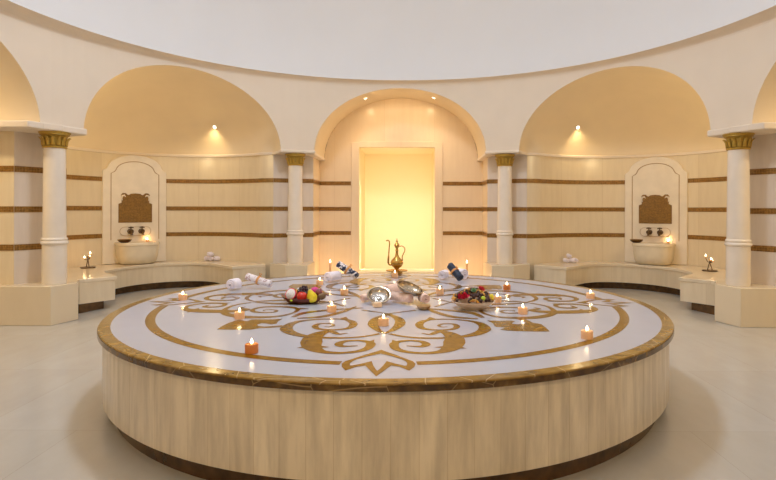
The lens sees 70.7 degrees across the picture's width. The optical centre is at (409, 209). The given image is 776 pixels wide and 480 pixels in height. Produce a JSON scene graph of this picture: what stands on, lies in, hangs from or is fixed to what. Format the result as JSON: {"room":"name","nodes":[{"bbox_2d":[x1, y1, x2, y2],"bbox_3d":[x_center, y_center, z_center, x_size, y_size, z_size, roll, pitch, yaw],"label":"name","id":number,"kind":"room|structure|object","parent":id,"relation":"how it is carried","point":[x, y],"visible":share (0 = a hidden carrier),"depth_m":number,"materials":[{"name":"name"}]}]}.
{"room":"spa","nodes":[
{"label":"spa","id":0,"kind":"room"},
{"bbox_2d":[0,131,13,284],"bbox_3d":[-5.416,0.182,6.204,1.860,2.210,0.001,0,0,0],"label":"wall","id":1,"kind":"structure","parent":0,"point":[6,137],"depth_m":6.20,"materials":[{"name":"beige stone"}]},
{"bbox_2d":[0,245,13,250],"bbox_3d":[-5.417,0.433,6.202,1.860,0.068,0.006,0,0,0],"label":"trim","id":2,"kind":"structure","parent":1,"relation":"attached to","point":[2,247],"depth_m":6.20,"materials":[{"name":"brown tile"}]},
{"bbox_2d":[0,166,13,171],"bbox_3d":[-5.415,-0.462,6.202,1.860,0.068,0.006,0,0,0],"label":"trim","id":3,"kind":"structure","parent":1,"relation":"attached to","point":[2,168],"depth_m":6.20,"materials":[{"name":"brown tile"}]},
{"bbox_2d":[0,206,13,211],"bbox_3d":[-5.416,-0.002,6.202,1.860,0.068,0.006,0,0,0],"label":"trim","id":4,"kind":"structure","parent":1,"relation":"attached to","point":[2,208],"depth_m":6.20,"materials":[{"name":"brown tile"}]},
{"bbox_2d":[0,41,39,121],"bbox_3d":[-5.141,-1.467,4.688,2.402,1.090,2.760,0,0,0],"label":"ceiling","id":5,"kind":"structure","parent":0,"point":[18,102],"depth_m":6.00,"materials":[{"name":"paint"}]},
{"bbox_2d":[14,131,42,284],"bbox_3d":[-4.341,0.185,6.444,0.001,2.210,0.561,0,0,31],"label":"wall","id":6,"kind":"structure","parent":0,"point":[28,150],"depth_m":6.32,"materials":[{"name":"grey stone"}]},
{"bbox_2d":[14,243,41,250],"bbox_3d":[-4.340,0.436,6.443,0.006,0.068,0.561,0,0,31],"label":"trim","id":7,"kind":"structure","parent":6,"relation":"attached to","point":[18,246],"depth_m":6.32,"materials":[{"name":"brown tile"}]},
{"bbox_2d":[14,206,42,211],"bbox_3d":[-4.338,0.001,6.443,0.006,0.068,0.561,0,0,31],"label":"trim","id":8,"kind":"structure","parent":6,"relation":"attached to","point":[16,208],"depth_m":6.33,"materials":[{"name":"brown tile"}]},
{"bbox_2d":[14,166,66,174],"bbox_3d":[-4.337,-0.459,6.443,0.006,0.068,0.561,0,0,31],"label":"trim","id":9,"kind":"structure","parent":6,"relation":"attached to","point":[16,168],"depth_m":6.33,"materials":[{"name":"brown tile"}]},
{"bbox_2d":[66,149,272,277],"bbox_3d":[-3.967,0.185,8.228,1.766,2.210,3.299,0,0,43],"label":"wall","id":10,"kind":"structure","parent":0,"point":[82,163],"depth_m":9.17,"materials":[{"name":"beige stone"}]},
{"bbox_2d":[102,155,165,264],"bbox_3d":[-4.431,-0.004,8.849,0.950,1.743,0.271,0,0,-40],"label":"panel","id":11,"kind":"object","parent":10,"relation":"attached to","point":[133,186],"visible":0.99,"depth_m":8.82,"materials":[{"name":"stone"}]},
{"bbox_2d":[127,226,133,234],"bbox_3d":[-4.463,0.342,8.754,0.125,0.138,0.134,0,0,0],"label":"tap","id":12,"kind":"object","parent":11,"relation":"on","point":[130,229],"depth_m":8.74,"materials":[{"name":"brown metal"}]},
{"bbox_2d":[138,226,144,234],"bbox_3d":[-4.337,0.342,8.859,0.125,0.138,0.134,0,0,0],"label":"tap","id":13,"kind":"object","parent":11,"relation":"on","point":[141,229],"depth_m":8.87,"materials":[{"name":"brown metal"}]},
{"bbox_2d":[66,175,272,183],"bbox_3d":[-3.964,-0.474,8.228,1.768,0.068,3.299,0,0,43],"label":"trim","id":14,"kind":"structure","parent":10,"relation":"attached to","point":[73,177],"depth_m":9.18,"materials":[{"name":"brown tile"}]},
{"bbox_2d":[66,206,272,210],"bbox_3d":[-3.965,-0.015,8.228,1.768,0.068,3.299,0,0,43],"label":"trim","id":15,"kind":"structure","parent":10,"relation":"attached to","point":[67,207],"depth_m":9.18,"materials":[{"name":"brown tile"}]},
{"bbox_2d":[67,232,272,239],"bbox_3d":[-3.966,0.420,8.228,1.768,0.068,3.299,0,0,43],"label":"trim","id":16,"kind":"structure","parent":10,"relation":"attached to","point":[239,234],"depth_m":9.16,"materials":[{"name":"brown tile"}]},
{"bbox_2d":[67,65,280,154],"bbox_3d":[-3.853,-1.464,8.129,2.061,1.090,3.289,0,0,43],"label":"ceiling","id":17,"kind":"structure","parent":0,"point":[159,109],"depth_m":8.70,"materials":[{"name":"paint"}]},
{"bbox_2d":[273,154,312,262],"bbox_3d":[-1.897,0.190,8.964,0.654,2.210,0.001,0,0,-23],"label":"wall","id":18,"kind":"structure","parent":0,"point":[280,168],"depth_m":8.91,"materials":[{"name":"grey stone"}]},
{"bbox_2d":[273,178,312,182],"bbox_3d":[-1.894,-0.469,8.962,0.654,0.068,0.006,0,0,-23],"label":"trim","id":19,"kind":"structure","parent":18,"relation":"attached to","point":[283,180],"depth_m":8.91,"materials":[{"name":"brown tile"}]},
{"bbox_2d":[273,233,312,237],"bbox_3d":[-1.896,0.425,8.962,0.654,0.068,0.006,0,0,-23],"label":"trim","id":20,"kind":"structure","parent":18,"relation":"attached to","point":[275,235],"depth_m":8.89,"materials":[{"name":"brown tile"}]},
{"bbox_2d":[273,207,312,210],"bbox_3d":[-1.895,-0.009,8.962,0.654,0.068,0.006,0,0,-23],"label":"trim","id":21,"kind":"structure","parent":18,"relation":"attached to","point":[274,208],"depth_m":8.91,"materials":[{"name":"brown tile"}]},
{"bbox_2d":[313,157,319,274],"bbox_3d":[-1.607,0.191,9.475,0.001,2.210,0.760,0,0,-2],"label":"wall","id":22,"kind":"structure","parent":0,"point":[316,163],"depth_m":9.47,"materials":[{"name":"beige stone"}]},
{"bbox_2d":[0,287,775,479],"bbox_3d":[-0.149,1.300,4.404,16.000,0.001,14.000,0,0,0],"label":"floor","id":23,"kind":"structure","parent":0,"point":[718,420],"depth_m":3.52,"materials":[{"name":"stone"}]},
{"bbox_2d":[0,279,77,325],"bbox_3d":[-5.109,1.070,6.376,2.459,0.435,0.654,0,0,0],"label":"pedestal","id":24,"kind":"object","parent":23,"relation":"on","point":[26,304],"visible":0.91,"depth_m":6.05,"materials":[{"name":"stone"}]},
{"bbox_2d":[38,131,70,284],"bbox_3d":[-4.091,-0.017,6.304,0.325,1.742,0.330,0,0,23],"label":"column","id":25,"kind":"structure","parent":24,"relation":"on","point":[54,241],"depth_m":6.21,"materials":[{"name":"white stone"}]},
{"bbox_2d":[67,261,264,313],"bbox_3d":[-3.990,1.080,8.180,1.789,0.420,3.182,0,0,43],"label":"bench","id":26,"kind":"object","parent":23,"relation":"on","point":[99,284],"visible":0.77,"depth_m":8.51,"materials":[{"name":"stone"}]},
{"bbox_2d":[80,252,94,267],"bbox_3d":[-4.767,0.745,8.107,0.204,0.245,0.204,0,0,31],"label":"candle holder","id":27,"kind":"object","parent":26,"relation":"on","point":[90,253],"visible":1,"depth_m":8.10,"materials":[{"name":"brown metal"}]},
{"bbox_2d":[114,241,159,264],"bbox_3d":[-4.296,0.696,8.686,0.616,0.345,0.426,0,0,-40],"label":"basin","id":28,"kind":"object","parent":26,"relation":"on","point":[141,252],"visible":1,"depth_m":8.54,"materials":[{"name":"stone"}]},
{"bbox_2d":[117,239,131,242],"bbox_3d":[-4.437,0.495,8.519,0.208,0.054,0.208,0,0,0],"label":"bowl","id":29,"kind":"object","parent":28,"relation":"on","point":[119,240],"visible":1,"depth_m":8.47,"materials":[{"name":"brown metal"}]},
{"bbox_2d":[270,261,314,277],"bbox_3d":[-1.883,1.078,8.754,0.669,0.435,0.657,0,0,0],"label":"pedestal","id":30,"kind":"object","parent":23,"relation":"on","point":[277,269],"visible":0.43,"depth_m":8.52,"materials":[{"name":"stone"}]},
{"bbox_2d":[285,153,305,263],"bbox_3d":[-1.826,-0.011,8.764,0.325,1.742,0.330,0,0,23],"label":"column","id":31,"kind":"structure","parent":30,"relation":"on","point":[295,161],"depth_m":8.66,"materials":[{"name":"white stone"}]},
{"bbox_2d":[97,273,673,479],"bbox_3d":[-0.148,1.024,4.404,4.113,0.552,4.113,0,0,-26],"label":"platform","id":32,"kind":"object","parent":23,"relation":"on","point":[444,391],"visible":0.9,"depth_m":2.68,"materials":[{"name":"white stone"}]},
{"bbox_2d":[178,291,186,300],"bbox_3d":[-1.859,0.707,4.487,0.068,0.075,0.068,0,0,-31],"label":"candle","id":33,"kind":"object","parent":32,"relation":"on","point":[181,297],"visible":1,"depth_m":4.46,"materials":[{"name":"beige wax"}]},
{"bbox_2d":[226,278,241,288],"bbox_3d":[-1.615,0.686,5.045,0.099,0.090,0.134,0,0,18],"label":"rolled towel","id":34,"kind":"object","parent":32,"relation":"on","point":[236,282],"visible":1,"depth_m":5.00,"materials":[{"name":"white fabric"}]},
{"bbox_2d":[234,308,244,319],"bbox_3d":[-1.158,0.709,3.730,0.068,0.075,0.068,0,0,0],"label":"candle","id":35,"kind":"object","parent":32,"relation":"on","point":[239,314],"visible":1,"depth_m":3.71,"materials":[{"name":"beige wax"}]},
{"bbox_2d":[245,339,257,353],"bbox_3d":[-0.821,0.710,2.847,0.068,0.075,0.068,0,0,0],"label":"candle","id":36,"kind":"object","parent":32,"relation":"on","point":[252,347],"visible":1,"depth_m":2.82,"materials":[{"name":"brown wax"}]},
{"bbox_2d":[245,273,271,286],"bbox_3d":[-1.413,0.663,5.138,0.263,0.136,0.085,0,0,14],"label":"rolled towel","id":37,"kind":"object","parent":32,"relation":"on","point":[258,280],"visible":1,"depth_m":5.11,"materials":[{"name":"white fabric"}]},
{"bbox_2d":[281,294,328,303],"bbox_3d":[-0.848,0.711,4.370,0.310,0.072,0.280,0,0,40],"label":"fruit bowl","id":38,"kind":"object","parent":32,"relation":"on","point":[303,301],"visible":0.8,"depth_m":4.29,"materials":[{"name":"red wood"}]},
{"bbox_2d":[285,287,296,298],"bbox_3d":[-0.932,0.672,4.341,0.118,0.110,0.069,0,0,16],"label":"dragon fruit","id":39,"kind":"object","parent":38,"relation":"in","point":[291,293],"visible":0.96,"depth_m":4.32,"materials":[{"name":"pink plant"}]},
{"bbox_2d":[297,292,306,299],"bbox_3d":[-0.845,0.686,4.303,0.080,0.078,0.080,0,0,-44],"label":"apple","id":40,"kind":"object","parent":38,"relation":"in","point":[301,295],"visible":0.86,"depth_m":4.28,"materials":[{"name":"red food"}]},
{"bbox_2d":[297,285,307,293],"bbox_3d":[-0.850,0.651,4.395,0.097,0.084,0.103,0,0,45],"label":"grape bunch","id":41,"kind":"object","parent":38,"relation":"in","point":[303,288],"visible":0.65,"depth_m":4.38,"materials":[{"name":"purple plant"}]},
{"bbox_2d":[307,288,316,302],"bbox_3d":[-0.765,0.676,4.308,0.082,0.120,0.082,0,0,20],"label":"pear","id":42,"kind":"object","parent":38,"relation":"in","point":[312,296],"visible":1,"depth_m":4.28,"materials":[{"name":"yellow food"}]},
{"bbox_2d":[315,288,322,294],"bbox_3d":[-0.722,0.663,4.387,0.058,0.057,0.058,0,0,10],"label":"fig","id":43,"kind":"object","parent":38,"relation":"in","point":[318,291],"visible":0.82,"depth_m":4.37,"materials":[{"name":"red food"}]},
{"bbox_2d":[318,293,325,299],"bbox_3d":[-0.693,0.691,4.333,0.066,0.053,0.052,0,0,-39],"label":"kiwi","id":44,"kind":"object","parent":38,"relation":"in","point":[321,296],"visible":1,"depth_m":4.32,"materials":[{"name":"brown food"}]},
{"bbox_2d":[316,278,322,284],"bbox_3d":[-0.883,0.709,5.405,0.068,0.075,0.068,0,0,-44],"label":"candle","id":45,"kind":"object","parent":32,"relation":"on","point":[318,282],"visible":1,"depth_m":5.38,"materials":[{"name":"beige wax"}]},
{"bbox_2d":[327,302,335,312],"bbox_3d":[-0.564,0.710,3.984,0.068,0.075,0.068,0,0,-21],"label":"candle","id":46,"kind":"object","parent":32,"relation":"on","point":[331,308],"visible":1,"depth_m":3.96,"materials":[{"name":"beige wax"}]},
{"bbox_2d":[324,271,341,280],"bbox_3d":[-0.783,0.687,5.634,0.101,0.092,0.190,0,0,36],"label":"rolled towel","id":47,"kind":"object","parent":32,"relation":"on","point":[334,275],"visible":1,"depth_m":5.58,"materials":[{"name":"white fabric"}]},
{"bbox_2d":[340,286,347,294],"bbox_3d":[-0.570,0.710,4.803,0.068,0.075,0.068,0,0,38],"label":"candle","id":48,"kind":"object","parent":32,"relation":"on","point":[344,291],"visible":1,"depth_m":4.78,"materials":[{"name":"beige wax"}]},
{"bbox_2d":[336,261,358,278],"bbox_3d":[-0.643,0.635,5.710,0.244,0.185,0.093,0,0,11],"label":"rolled towel","id":49,"kind":"object","parent":32,"relation":"on","point":[346,269],"visible":1,"depth_m":5.68,"materials":[{"name":"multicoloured fabric"}]},
{"bbox_2d":[360,294,368,300],"bbox_3d":[-0.351,0.716,4.443,0.050,0.053,0.106,0,0,30],"label":"rolled towel","id":50,"kind":"object","parent":32,"relation":"on","point":[363,297],"visible":0.55,"depth_m":4.40,"materials":[{"name":"fabric"}]},
{"bbox_2d":[373,302,381,307],"bbox_3d":[-0.242,0.730,4.181,0.062,0.036,0.045,0,0,-14],"label":"soap bar","id":51,"kind":"object","parent":32,"relation":"on","point":[375,304],"visible":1,"depth_m":4.16,"materials":[{"name":"beige"}]},
{"bbox_2d":[367,286,390,303],"bbox_3d":[-0.238,0.681,4.322,0.192,0.125,0.157,0,0,-4],"label":"metal bowl","id":52,"kind":"object","parent":32,"relation":"on","point":[381,294],"visible":0.93,"depth_m":4.36,"materials":[{"name":"silver metal"}]},
{"bbox_2d":[378,314,388,325],"bbox_3d":[-0.165,0.711,3.521,0.068,0.075,0.068,0,0,-25],"label":"candle","id":53,"kind":"object","parent":32,"relation":"on","point":[383,321],"visible":1,"depth_m":3.49,"materials":[{"name":"beige wax"}]},
{"bbox_2d":[383,283,400,291],"bbox_3d":[-0.148,0.695,4.779,0.090,0.082,0.189,0,0,33],"label":"rolled towel","id":54,"kind":"object","parent":32,"relation":"on","point":[391,287],"visible":0.46,"depth_m":4.73,"materials":[{"name":"fabric"}]},
{"bbox_2d":[386,269,407,273],"bbox_3d":[-0.143,0.729,6.360,0.256,0.040,0.256,0,0,0],"label":"tray","id":55,"kind":"object","parent":32,"relation":"on","point":[388,270],"visible":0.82,"depth_m":6.33,"materials":[{"name":"gold metal"}]},
{"bbox_2d":[386,240,404,270],"bbox_3d":[-0.159,0.525,6.360,0.167,0.385,0.167,0,0,-45],"label":"ewer","id":56,"kind":"object","parent":55,"relation":"on","point":[396,262],"visible":0.99,"depth_m":6.34,"materials":[{"name":"gold metal"}]},
{"bbox_2d":[389,291,412,302],"bbox_3d":[-0.065,0.703,4.370,0.207,0.071,0.077,0,0,43],"label":"rolled towel","id":57,"kind":"object","parent":32,"relation":"on","point":[396,296],"visible":0.94,"depth_m":4.32,"materials":[{"name":"fabric"}]},
{"bbox_2d":[397,280,423,295],"bbox_3d":[0.009,0.652,4.401,0.215,0.147,0.234,0,0,26],"label":"metal bowl","id":58,"kind":"object","parent":32,"relation":"on","point":[406,287],"visible":0.9,"depth_m":4.46,"materials":[{"name":"silver metal"}]},
{"bbox_2d":[416,304,430,309],"bbox_3d":[0.110,0.734,4.089,0.112,0.030,0.112,0,0,0],"label":"dish","id":59,"kind":"object","parent":32,"relation":"on","point":[420,306],"visible":1,"depth_m":4.07,"materials":[{"name":"gold ceramic"}]},
{"bbox_2d":[418,293,429,302],"bbox_3d":[0.118,0.704,4.349,0.076,0.069,0.107,0,0,-13],"label":"rolled towel","id":60,"kind":"object","parent":32,"relation":"on","point":[423,297],"visible":0.98,"depth_m":4.30,"materials":[{"name":"fabric"}]},
{"bbox_2d":[436,286,443,294],"bbox_3d":[0.272,0.712,4.831,0.068,0.075,0.068,0,0,-36],"label":"candle","id":61,"kind":"object","parent":32,"relation":"on","point":[439,291],"visible":1,"depth_m":4.80,"materials":[{"name":"beige wax"}]},
{"bbox_2d":[438,270,448,278],"bbox_3d":[0.370,0.694,5.837,0.087,0.091,0.120,0,0,24],"label":"rolled towel","id":62,"kind":"object","parent":32,"relation":"on","point":[442,274],"visible":1,"depth_m":5.79,"materials":[{"name":"white fabric"}]},
{"bbox_2d":[447,263,463,280],"bbox_3d":[0.472,0.642,5.614,0.095,0.178,0.210,0,0,-36],"label":"rolled towel","id":63,"kind":"object","parent":32,"relation":"on","point":[453,269],"visible":1,"depth_m":5.58,"materials":[{"name":"blue fabric"}]},
{"bbox_2d":[458,268,467,278],"bbox_3d":[0.560,0.686,5.838,0.100,0.105,0.121,0,0,-33],"label":"rolled towel","id":64,"kind":"object","parent":32,"relation":"on","point":[464,272],"visible":0.56,"depth_m":5.79,"materials":[{"name":"white fabric"}]},
{"bbox_2d":[451,297,494,309],"bbox_3d":[0.484,0.720,4.139,0.336,0.061,0.336,0,0,0],"label":"bowl","id":65,"kind":"object","parent":32,"relation":"on","point":[463,303],"visible":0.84,"depth_m":4.05,"materials":[{"name":"ceramic"}]},
{"bbox_2d":[461,292,469,298],"bbox_3d":[0.414,0.635,4.025,0.066,0.050,0.047,0,0,13],"label":"flower","id":66,"kind":"object","parent":65,"relation":"on","point":[464,295],"visible":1,"depth_m":4.03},
{"bbox_2d":[494,293,501,302],"bbox_3d":[0.713,0.713,4.414,0.068,0.075,0.068,0,0,-20],"label":"candle","id":67,"kind":"object","parent":32,"relation":"on","point":[498,299],"visible":0.91,"depth_m":4.39,"materials":[{"name":"beige wax"}]},
{"bbox_2d":[503,282,510,289],"bbox_3d":[0.913,0.714,5.102,0.068,0.075,0.068,0,0,6],"label":"candle","id":68,"kind":"object","parent":32,"relation":"on","point":[506,286],"visible":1,"depth_m":5.07,"materials":[{"name":"brown wax"}]},
{"bbox_2d":[518,304,527,314],"bbox_3d":[0.817,0.714,3.927,0.068,0.075,0.068,0,0,-13],"label":"candle","id":69,"kind":"object","parent":32,"relation":"on","point":[522,310],"visible":1,"depth_m":3.90,"materials":[{"name":"beige wax"}]},
{"bbox_2d":[581,326,592,339],"bbox_3d":[1.035,0.714,3.179,0.068,0.075,0.068,0,0,-24],"label":"candle","id":70,"kind":"object","parent":32,"relation":"on","point":[586,334],"visible":1,"depth_m":3.15,"materials":[{"name":"beige wax"}]},
{"bbox_2d":[586,290,594,298],"bbox_3d":[1.532,0.715,4.613,0.068,0.075,0.068,0,0,31],"label":"candle","id":71,"kind":"object","parent":32,"relation":"on","point":[589,295],"visible":1,"depth_m":4.59,"materials":[{"name":"beige wax"}]},
{"bbox_2d":[485,262,529,278],"bbox_3d":[1.586,1.086,8.754,0.669,0.435,0.657,0,0,0],"label":"pedestal","id":72,"kind":"object","parent":23,"relation":"on","point":[514,270],"visible":0.52,"depth_m":8.51,"materials":[{"name":"stone"}]},
{"bbox_2d":[495,154,514,263],"bbox_3d":[1.534,-0.003,8.764,0.325,1.742,0.330,0,0,-23],"label":"column","id":73,"kind":"structure","parent":72,"relation":"on","point":[504,162],"depth_m":8.66,"materials":[{"name":"white stone"}]},
{"bbox_2d":[534,261,725,314],"bbox_3d":[3.692,1.099,8.180,1.789,0.420,3.182,0,0,-43],"label":"bench","id":74,"kind":"object","parent":23,"relation":"on","point":[694,285],"visible":0.79,"depth_m":8.56,"materials":[{"name":"stone"}]},
{"bbox_2d":[632,242,675,265],"bbox_3d":[3.902,0.716,8.759,0.616,0.345,0.426,0,0,34],"label":"basin","id":75,"kind":"object","parent":74,"relation":"on","point":[645,253],"visible":0.98,"depth_m":8.61,"materials":[{"name":"stone"}]},
{"bbox_2d":[630,239,642,242],"bbox_3d":[3.687,0.515,8.861,0.208,0.054,0.208,0,0,0],"label":"bowl","id":76,"kind":"object","parent":75,"relation":"on","point":[631,240],"visible":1,"depth_m":8.81,"materials":[{"name":"brown metal"}]},
{"bbox_2d":[702,254,716,271],"bbox_3d":[4.336,0.766,7.880,0.204,0.245,0.204,0,0,-6],"label":"candle holder","id":77,"kind":"object","parent":74,"relation":"on","point":[705,256],"visible":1,"depth_m":7.86,"materials":[{"name":"brown metal"}]},
{"bbox_2d":[715,281,775,326],"bbox_3d":[4.812,1.094,6.376,2.459,0.435,0.654,0,0,0],"label":"pedestal","id":78,"kind":"object","parent":23,"relation":"on","point":[754,305],"visible":0.92,"depth_m":6.05,"materials":[{"name":"stone"}]},
{"bbox_2d":[722,132,754,285],"bbox_3d":[3.799,0.002,6.304,0.325,1.742,0.330,0,0,23],"label":"column","id":79,"kind":"structure","parent":78,"relation":"on","point":[738,145],"depth_m":6.21,"materials":[{"name":"white stone"}]},
{"bbox_2d":[0,0,775,150],"bbox_3d":[-0.145,-0.405,4.905,8.240,3.410,8.238,0,0,8],"label":"wall","id":80,"kind":"structure","parent":0,"point":[65,65],"depth_m":6.85,"materials":[{"name":"paint"}]},
{"bbox_2d":[68,146,279,156],"bbox_3d":[-3.852,-0.908,8.132,2.061,0.047,3.300,0,0,43],"label":"trim","id":81,"kind":"structure","parent":80,"relation":"attached to","point":[69,147],"depth_m":8.99,"materials":[{"name":"paint"}]},
{"bbox_2d":[0,120,775,160],"bbox_3d":[-0.144,-0.911,7.880,12.400,0.082,3.950,0,0,0],"label":"trim","id":82,"kind":"structure","parent":80,"relation":"attached to","point":[22,124],"depth_m":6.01,"materials":[{"name":"paint"}]},
{"bbox_2d":[314,88,485,157],"bbox_3d":[-0.142,-1.455,9.320,2.764,1.090,1.069,0,0,0],"label":"arch","id":83,"kind":"object","parent":80,"relation":"attached to","point":[345,109],"visible":1,"depth_m":9.35,"materials":[{"name":"paint"}]},
{"bbox_2d":[520,137,725,157],"bbox_3d":[3.565,-0.890,8.132,2.061,0.047,3.300,0,0,-43],"label":"trim","id":84,"kind":"structure","parent":80,"relation":"attached to","point":[724,149],"depth_m":9.00,"materials":[{"name":"paint"}]},
{"bbox_2d":[8,0,775,79],"bbox_3d":[-0.137,-3.569,4.965,7.930,2.922,7.930,0,0,0],"label":"ceiling","id":85,"kind":"structure","parent":0,"point":[344,39],"depth_m":8.23,"materials":[{"name":"paint"}]},
{"bbox_2d":[359,147,434,269],"bbox_3d":[-0.221,0.092,10.479,1.362,2.415,1.250,0,0,0],"label":"wall","id":86,"kind":"structure","parent":0,"point":[397,184],"depth_m":11.11,"materials":[{"name":"yellow paint"}]},
{"bbox_2d":[358,269,434,272],"bbox_3d":[-0.224,1.204,9.975,1.360,0.190,0.500,0,0,0],"label":"trim","id":87,"kind":"structure","parent":86,"relation":"attached to","point":[360,270],"depth_m":9.76,"materials":[{"name":"beige stone"}]},
{"bbox_2d":[319,98,482,274],"bbox_3d":[-0.145,-0.355,9.854,2.940,3.310,0.001,0,0,0],"label":"wall","id":88,"kind":"structure","parent":0,"point":[399,119],"depth_m":9.86,"materials":[{"name":"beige stone"}]},
{"bbox_2d":[320,181,350,184],"bbox_3d":[-1.332,-0.468,9.851,0.565,0.068,0.006,0,0,0],"label":"trim","id":89,"kind":"structure","parent":88,"relation":"attached to","point":[321,182],"depth_m":9.85,"materials":[{"name":"brown tile"}]},
{"bbox_2d":[320,207,350,210],"bbox_3d":[-1.333,-0.008,9.851,0.565,0.068,0.006,0,0,0],"label":"trim","id":90,"kind":"structure","parent":88,"relation":"attached to","point":[321,208],"depth_m":9.85,"materials":[{"name":"brown tile"}]},
{"bbox_2d":[320,231,350,234],"bbox_3d":[-1.335,0.427,9.851,0.565,0.068,0.006,0,0,0],"label":"trim","id":91,"kind":"structure","parent":88,"relation":"attached to","point":[321,232],"depth_m":9.85,"materials":[{"name":"brown tile"}]},
{"bbox_2d":[351,141,441,272],"bbox_3d":[-0.221,0.037,9.845,1.637,2.525,0.018,0,0,0],"label":"trim","id":92,"kind":"structure","parent":88,"relation":"attached to","point":[426,144],"depth_m":9.84,"materials":[{"name":"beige stone"}]},
{"bbox_2d":[443,207,481,210],"bbox_3d":[0.967,-0.003,9.851,0.715,0.068,0.006,0,0,0],"label":"trim","id":93,"kind":"structure","parent":88,"relation":"attached to","point":[444,208],"depth_m":9.85,"materials":[{"name":"brown tile"}]},
{"bbox_2d":[443,231,481,234],"bbox_3d":[0.966,0.432,9.851,0.715,0.068,0.006,0,0,0],"label":"trim","id":94,"kind":"structure","parent":88,"relation":"attached to","point":[444,232],"depth_m":9.85,"materials":[{"name":"brown tile"}]},
{"bbox_2d":[443,182,481,185],"bbox_3d":[0.968,-0.463,9.851,0.715,0.068,0.006,0,0,0],"label":"trim","id":95,"kind":"structure","parent":88,"relation":"attached to","point":[444,183],"depth_m":9.85,"materials":[{"name":"brown tile"}]},
{"bbox_2d":[482,157,487,275],"bbox_3d":[1.313,0.198,9.475,0.001,2.210,0.760,0,0,2],"label":"wall","id":96,"kind":"structure","parent":0,"point":[485,162],"depth_m":9.52,"materials":[{"name":"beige stone"}]},
{"bbox_2d":[487,155,526,262],"bbox_3d":[1.603,0.199,8.964,0.654,2.210,0.001,0,0,23],"label":"wall","id":97,"kind":"structure","parent":0,"point":[519,168],"depth_m":8.91,"materials":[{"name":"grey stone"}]},
{"bbox_2d":[487,179,526,183],"bbox_3d":[1.604,-0.461,8.962,0.654,0.068,0.006,0,0,23],"label":"trim","id":98,"kind":"structure","parent":97,"relation":"attached to","point":[489,181],"depth_m":8.91,"materials":[{"name":"brown tile"}]},
{"bbox_2d":[487,207,526,210],"bbox_3d":[1.603,-0.001,8.962,0.654,0.068,0.006,0,0,23],"label":"trim","id":99,"kind":"structure","parent":97,"relation":"attached to","point":[488,208],"depth_m":8.91,"materials":[{"name":"brown tile"}]},
{"bbox_2d":[487,233,526,237],"bbox_3d":[1.602,0.434,8.962,0.654,0.068,0.006,0,0,23],"label":"trim","id":100,"kind":"structure","parent":97,"relation":"attached to","point":[493,235],"depth_m":8.91,"materials":[{"name":"brown tile"}]},
{"bbox_2d":[527,151,726,279],"bbox_3d":[3.674,0.204,8.228,1.766,2.210,3.299,0,0,-43],"label":"wall","id":101,"kind":"structure","parent":0,"point":[708,165],"depth_m":9.10,"materials":[{"name":"beige stone"}]},
{"bbox_2d":[527,233,725,240],"bbox_3d":[3.672,0.439,8.228,1.768,0.068,3.299,0,0,-43],"label":"trim","id":102,"kind":"structure","parent":101,"relation":"attached to","point":[551,235],"depth_m":9.11,"materials":[{"name":"brown tile"}]},
{"bbox_2d":[527,207,726,211],"bbox_3d":[3.673,0.004,8.228,1.768,0.068,3.299,0,0,-43],"label":"trim","id":103,"kind":"structure","parent":101,"relation":"attached to","point":[615,209],"depth_m":9.09,"materials":[{"name":"brown tile"}]},
{"bbox_2d":[527,177,726,183],"bbox_3d":[3.674,-0.456,8.228,1.768,0.068,3.299,0,0,-43],"label":"trim","id":104,"kind":"structure","parent":101,"relation":"attached to","point":[712,179],"depth_m":9.10,"materials":[{"name":"brown tile"}]},
{"bbox_2d":[625,157,687,264],"bbox_3d":[4.023,0.016,8.935,0.950,1.743,0.271,0,0,34],"label":"panel","id":105,"kind":"object","parent":101,"relation":"attached to","point":[656,188],"visible":0.96,"depth_m":8.91,"materials":[{"name":"stone"}]},
{"bbox_2d":[646,227,651,235],"bbox_3d":[3.928,0.362,8.934,0.119,0.138,0.137,0,0,0],"label":"tap","id":106,"kind":"object","parent":105,"relation":"on","point":[648,229],"depth_m":8.92,"materials":[{"name":"brown metal"}]},
{"bbox_2d":[657,228,662,235],"bbox_3d":[4.064,0.362,8.842,0.119,0.138,0.137,0,0,0],"label":"tap","id":107,"kind":"object","parent":105,"relation":"on","point":[659,230],"depth_m":8.83,"materials":[{"name":"brown metal"}]},
{"bbox_2d":[519,66,752,155],"bbox_3d":[3.568,-1.446,8.129,2.061,1.090,3.289,0,0,-43],"label":"ceiling","id":108,"kind":"structure","parent":0,"point":[627,110],"depth_m":8.72,"materials":[{"name":"paint"}]},
{"bbox_2d":[750,133,775,285],"bbox_3d":[4.048,0.205,6.444,0.001,2.210,0.561,0,0,-31],"label":"wall","id":109,"kind":"structure","parent":0,"point":[763,149],"depth_m":6.34,"materials":[{"name":"beige stone"}]},
{"bbox_2d":[750,208,775,213],"bbox_3d":[4.046,0.021,6.443,0.006,0.068,0.561,0,0,-31],"label":"trim","id":110,"kind":"structure","parent":109,"relation":"attached to","point":[752,210],"depth_m":6.34,"materials":[{"name":"brown tile"}]},
{"bbox_2d":[750,168,775,174],"bbox_3d":[4.048,-0.439,6.443,0.006,0.068,0.561,0,0,-31],"label":"trim","id":111,"kind":"structure","parent":109,"relation":"attached to","point":[764,170],"depth_m":6.33,"materials":[{"name":"brown tile"}]},
{"bbox_2d":[751,245,775,251],"bbox_3d":[4.045,0.456,6.443,0.006,0.068,0.561,0,0,-31],"label":"trim","id":112,"kind":"structure","parent":109,"relation":"attached to","point":[753,247],"depth_m":6.33,"materials":[{"name":"brown tile"}]},
{"bbox_2d":[752,62,775,123],"bbox_3d":[4.856,-1.443,4.688,2.402,1.090,2.760,0,0,0],"label":"ceiling","id":113,"kind":"structure","parent":0,"point":[765,106],"depth_m":6.02,"materials":[{"name":"paint"}]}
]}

